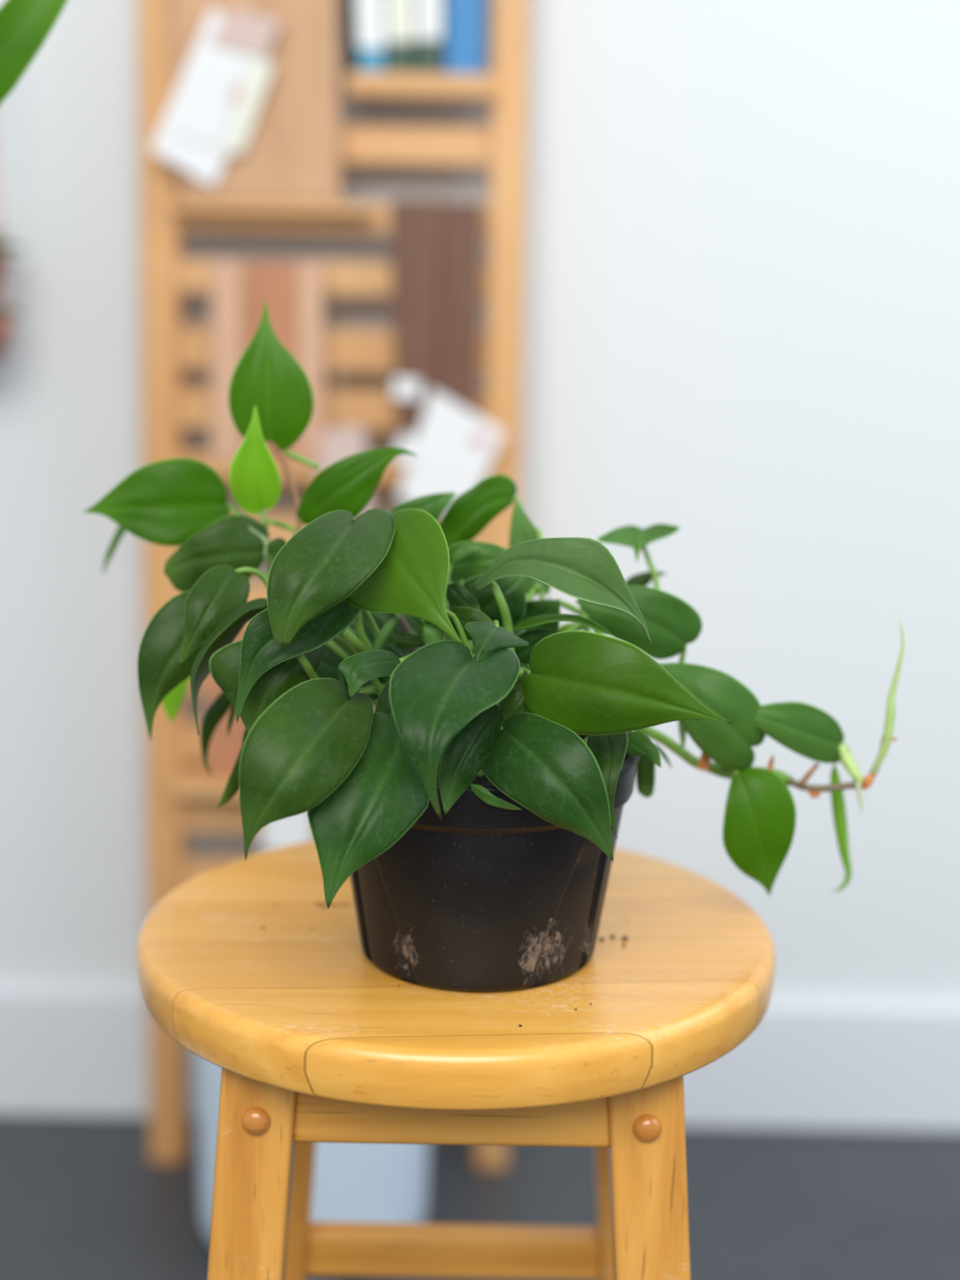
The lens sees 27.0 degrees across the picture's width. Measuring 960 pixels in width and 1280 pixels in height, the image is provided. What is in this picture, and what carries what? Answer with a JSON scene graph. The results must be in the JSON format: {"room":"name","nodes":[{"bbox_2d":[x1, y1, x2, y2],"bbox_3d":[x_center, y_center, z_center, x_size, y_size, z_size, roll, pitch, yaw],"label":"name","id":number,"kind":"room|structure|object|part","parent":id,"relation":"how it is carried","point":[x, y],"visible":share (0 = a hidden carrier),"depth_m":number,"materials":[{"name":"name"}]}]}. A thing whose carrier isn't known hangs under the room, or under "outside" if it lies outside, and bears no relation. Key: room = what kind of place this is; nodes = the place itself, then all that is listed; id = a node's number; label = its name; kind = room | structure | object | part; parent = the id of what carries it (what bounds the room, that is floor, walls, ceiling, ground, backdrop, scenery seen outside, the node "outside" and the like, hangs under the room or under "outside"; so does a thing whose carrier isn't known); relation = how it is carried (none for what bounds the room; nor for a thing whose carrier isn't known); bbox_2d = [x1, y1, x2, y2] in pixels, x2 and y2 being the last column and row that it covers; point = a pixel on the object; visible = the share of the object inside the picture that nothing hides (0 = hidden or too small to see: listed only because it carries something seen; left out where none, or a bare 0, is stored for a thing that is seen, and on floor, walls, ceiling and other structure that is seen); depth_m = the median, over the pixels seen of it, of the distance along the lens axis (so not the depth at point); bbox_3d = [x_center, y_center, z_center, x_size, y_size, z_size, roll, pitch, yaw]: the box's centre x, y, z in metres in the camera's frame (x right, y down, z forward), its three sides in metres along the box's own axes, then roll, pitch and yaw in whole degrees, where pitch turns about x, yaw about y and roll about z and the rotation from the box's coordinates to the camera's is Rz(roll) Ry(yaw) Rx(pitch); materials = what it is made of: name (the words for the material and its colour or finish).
{"room":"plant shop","nodes":[
{"label":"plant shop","id":0,"kind":"room"},
{"bbox_2d":[0,0,959,1005],"bbox_3d":[0.306,-0.855,1.917,5.800,2.800,0.100,1,12,0],"label":"wall","id":1,"kind":"structure","parent":0,"point":[741,308],"depth_m":2.00,"materials":[{"name":"paint"}]},
{"bbox_2d":[0,222,23,359],"bbox_3d":[-0.469,-0.659,1.831,0.119,0.800,0.114,-8,15,-37],"label":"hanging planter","id":2,"kind":"object","parent":1,"relation":"hanging from","point":[5,324],"visible":1,"depth_m":1.90,"materials":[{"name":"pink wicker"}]},
{"bbox_3d":[-0.487,-0.349,1.893,0.079,0.038,0.079,1,12,0],"label":"pot","id":3,"kind":"part","parent":2,"relation":"part of","materials":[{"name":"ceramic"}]},
{"bbox_3d":[-0.486,-0.286,1.907,0.079,0.038,0.079,1,12,0],"label":"pot","id":4,"kind":"part","parent":2,"relation":"part of","materials":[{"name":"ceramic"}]},
{"bbox_2d":[0,988,959,1132],"bbox_3d":[0.283,0.456,2.142,5.800,0.142,0.016,1,12,0],"label":"baseboard","id":5,"kind":"structure","parent":1,"relation":"attached to","point":[64,1052],"depth_m":2.13,"materials":[{"name":"paint"}]},
{"bbox_2d":[0,1115,959,1279],"bbox_3d":[0.275,0.878,0.646,5.800,0.050,3.319,1,12,0],"label":"floor","id":6,"kind":"structure","parent":0,"point":[82,1197],"depth_m":1.99,"materials":[{"name":"concrete"}]},
{"bbox_2d":[0,0,67,105],"bbox_3d":[-0.413,0.008,1.130,0.394,1.420,0.244,1,12,0],"label":"plant","id":7,"kind":"object","parent":6,"relation":"on","point":[25,25],"visible":1,"depth_m":1.10,"materials":[{"name":"green plant"}]},
{"bbox_2d":[195,1054,428,1279],"bbox_3d":[-0.157,0.407,1.887,0.232,0.330,0.232,1,12,0],"label":"trash bin","id":8,"kind":"object","parent":6,"relation":"on","point":[353,1182],"visible":0.16,"depth_m":1.82,"materials":[{"name":"plastic"}]},
{"bbox_2d":[137,0,529,1169],"bbox_3d":[-0.143,-0.161,1.936,0.367,1.420,0.132,1,12,0],"label":"ladder rack","id":9,"kind":"object","parent":6,"relation":"on","point":[181,798],"visible":0.45,"depth_m":1.90,"materials":[{"name":"brown wood"}]},
{"bbox_2d":[207,622,248,777],"bbox_3d":[-0.220,0.058,1.946,0.090,0.152,0.024,1,12,0],"label":"cutting board","id":10,"kind":"object","parent":9,"relation":"on","point":[224,751],"visible":0.17,"depth_m":1.94,"materials":[{"name":"brown wood"}]},
{"bbox_2d":[168,0,342,201],"bbox_3d":[-0.209,-0.546,1.846,0.163,0.274,0.036,1,12,0],"label":"cutting board","id":11,"kind":"object","parent":9,"relation":"on","point":[292,150],"visible":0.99,"depth_m":1.84,"materials":[{"name":"brown wood"}]},
{"bbox_2d":[150,0,281,186],"bbox_3d":[-0.241,-0.541,1.819,0.122,0.253,0.012,1,12,0],"label":"paper","id":12,"kind":"object","parent":11,"relation":"hanging from","point":[210,116],"visible":1,"depth_m":1.83,"materials":[{"name":"paper"}]},
{"bbox_3d":[-0.246,-0.493,1.827,0.068,0.083,0.001,1,12,0],"label":"panel","id":13,"kind":"part","parent":12,"relation":"part of","materials":[{"name":"white paper"}]},
{"bbox_3d":[-0.212,-0.486,1.828,0.048,0.087,0.001,1,12,0],"label":"panel","id":14,"kind":"part","parent":12,"relation":"part of","materials":[{"name":"beige paper"}]},
{"bbox_2d":[211,260,324,464],"bbox_3d":[-0.200,-0.262,1.890,0.107,0.189,0.024,1,12,0],"label":"cutting board","id":15,"kind":"object","parent":9,"relation":"on","point":[292,292],"visible":0.73,"depth_m":1.88,"materials":[{"name":"brown wood"}]},
{"bbox_3d":[-0.197,-0.262,1.890,0.054,0.188,0.024,1,12,0],"label":"panel","id":16,"kind":"part","parent":15,"relation":"part of","materials":[{"name":"brown wood"}]},
{"bbox_2d":[318,358,370,517],"bbox_3d":[-0.130,-0.187,1.892,0.057,0.157,0.013,1,12,0],"label":"price tag","id":17,"kind":"object","parent":15,"relation":"hanging from","point":[337,444],"visible":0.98,"depth_m":1.89,"materials":[{"name":"beige paper"}]},
{"bbox_2d":[260,811,313,849],"bbox_3d":[-0.186,0.143,1.945,0.056,0.142,0.005,1,12,0],"label":"price tag","id":18,"kind":"object","parent":9,"relation":"hanging from","point":[295,829],"visible":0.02,"depth_m":1.96,"materials":[{"name":"paper"}]},
{"bbox_2d":[345,0,358,71],"bbox_3d":[-0.121,-0.603,1.856,0.017,0.150,0.055,1,12,0],"label":"book","id":19,"kind":"object","parent":9,"relation":"on","point":[350,6],"visible":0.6,"depth_m":1.84,"materials":[{"name":"grey paper"}]},
{"bbox_2d":[355,0,387,72],"bbox_3d":[-0.101,-0.608,1.854,0.034,0.160,0.056,1,12,0],"label":"book","id":20,"kind":"object","parent":9,"relation":"on","point":[371,15],"visible":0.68,"depth_m":1.84,"materials":[{"name":"white paper"}]},
{"bbox_2d":[386,0,416,73],"bbox_3d":[-0.073,-0.609,1.854,0.030,0.165,0.056,1,12,0],"label":"book","id":21,"kind":"object","parent":9,"relation":"on","point":[401,14],"visible":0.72,"depth_m":1.84,"materials":[{"name":"beige paper"}]},
{"bbox_2d":[346,71,493,101],"bbox_3d":[-0.055,-0.518,1.873,0.136,0.020,0.074,1,12,0],"label":"shelf","id":22,"kind":"object","parent":9,"relation":"attached to","point":[360,85],"depth_m":1.84,"materials":[{"name":"brown wood"}]},
{"bbox_2d":[416,0,444,73],"bbox_3d":[-0.046,-0.607,1.854,0.026,0.160,0.056,1,12,0],"label":"book","id":23,"kind":"object","parent":9,"relation":"on","point":[429,13],"visible":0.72,"depth_m":1.84,"materials":[{"name":"white paper"}]},
{"bbox_2d":[391,199,482,466],"bbox_3d":[-0.043,-0.288,1.887,0.085,0.247,0.030,1,12,0],"label":"cutting board","id":24,"kind":"object","parent":9,"relation":"hanging from","point":[415,223],"visible":0.89,"depth_m":1.87,"materials":[{"name":"brown wood"}]},
{"bbox_2d":[391,199,504,513],"bbox_3d":[-0.029,-0.260,1.871,0.106,0.297,0.009,1,12,0],"label":"price tag","id":25,"kind":"object","parent":24,"relation":"hanging from","point":[455,447],"visible":0.99,"depth_m":1.89,"materials":[{"name":"paper"}]},
{"bbox_2d":[444,0,486,74],"bbox_3d":[-0.013,-0.611,1.853,0.038,0.170,0.055,1,12,0],"label":"book","id":26,"kind":"object","parent":9,"relation":"on","point":[464,21],"visible":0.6,"depth_m":1.84,"materials":[{"name":"blue paper"}]},
{"bbox_2d":[136,840,775,1279],"bbox_3d":[-0.017,0.440,1.106,0.330,0.600,0.330,1,12,0],"label":"wooden stool","id":27,"kind":"object","parent":6,"relation":"on","point":[312,1042],"visible":0.77,"depth_m":0.95,"materials":[{"name":"brown wood"}]},
{"bbox_3d":[-0.128,0.476,1.001,0.102,0.571,0.048,-11,17,-44],"label":"leg","id":28,"kind":"part","parent":27,"relation":"part of","materials":[{"name":"brown wood"}]},
{"bbox_3d":[-0.106,0.228,0.944,0.014,0.014,0.005,1,12,0],"label":"knob","id":29,"kind":"part","parent":27,"relation":"part of","materials":[{"name":"brown wood"}]},
{"bbox_3d":[-0.127,0.429,1.216,0.048,0.571,0.102,-11,17,-44],"label":"leg","id":30,"kind":"part","parent":27,"relation":"part of","materials":[{"name":"brown wood"}]},
{"bbox_3d":[-0.012,0.162,1.045,0.330,0.030,0.330,1,12,0],"label":"seat","id":31,"kind":"part","parent":27,"relation":"part of","materials":[{"name":"brown wood"}]},
{"bbox_2d":[83,299,904,991],"bbox_3d":[0.002,0.009,0.977,0.423,0.296,0.270,1,12,0],"label":"philodendron","id":32,"kind":"object","parent":27,"relation":"on","point":[473,818],"visible":1,"depth_m":0.94,"materials":[{"name":"green plant"}]},
{"bbox_3d":[-0.100,-0.025,1.012,0.006,0.042,0.060,-4,13,-22],"label":"stem","id":33,"kind":"part","parent":32,"relation":"part of","materials":[{"name":"green plant"}]},
{"bbox_3d":[-0.040,-0.003,0.989,0.037,0.036,0.005,10,15,35],"label":"stem","id":34,"kind":"part","parent":32,"relation":"part of","materials":[{"name":"green plant"}]},
{"bbox_3d":[0.039,0.004,0.996,0.006,0.033,0.044,12,17,42],"label":"stem","id":35,"kind":"part","parent":32,"relation":"part of","materials":[{"name":"green plant"}]},
{"bbox_3d":[0.107,0.051,1.016,0.110,0.051,0.018,-3,13,-20],"label":"trailing stem","id":36,"kind":"part","parent":32,"relation":"part of","materials":[{"name":"green plant"}]},
{"bbox_3d":[0.093,0.433,1.216,0.102,0.571,0.048,-11,17,-44],"label":"leg","id":37,"kind":"part","parent":27,"relation":"part of","materials":[{"name":"brown wood"}]},
{"bbox_2d":[622,935,627,940],"bbox_3d":[0.074,0.152,1.023,0.003,0.002,0.003,-2,13,-16],"label":"crumb","id":38,"kind":"object","parent":27,"relation":"on","point":[624,938],"visible":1,"depth_m":1.02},
{"bbox_3d":[0.079,0.231,0.944,0.014,0.014,0.005,1,12,0],"label":"knob","id":39,"kind":"part","parent":27,"relation":"part of","materials":[{"name":"brown wood"}]},
{"bbox_3d":[0.092,0.480,1.001,0.048,0.571,0.102,-11,17,-44],"label":"leg","id":40,"kind":"part","parent":27,"relation":"part of","materials":[{"name":"brown wood"}]},
{"bbox_2d":[350,732,639,991],"bbox_3d":[0.000,0.102,0.992,0.155,0.107,0.155,1,12,0],"label":"pot","id":41,"kind":"object","parent":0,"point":[491,895],"depth_m":0.94,"materials":[{"name":"black plastic"}]}
]}

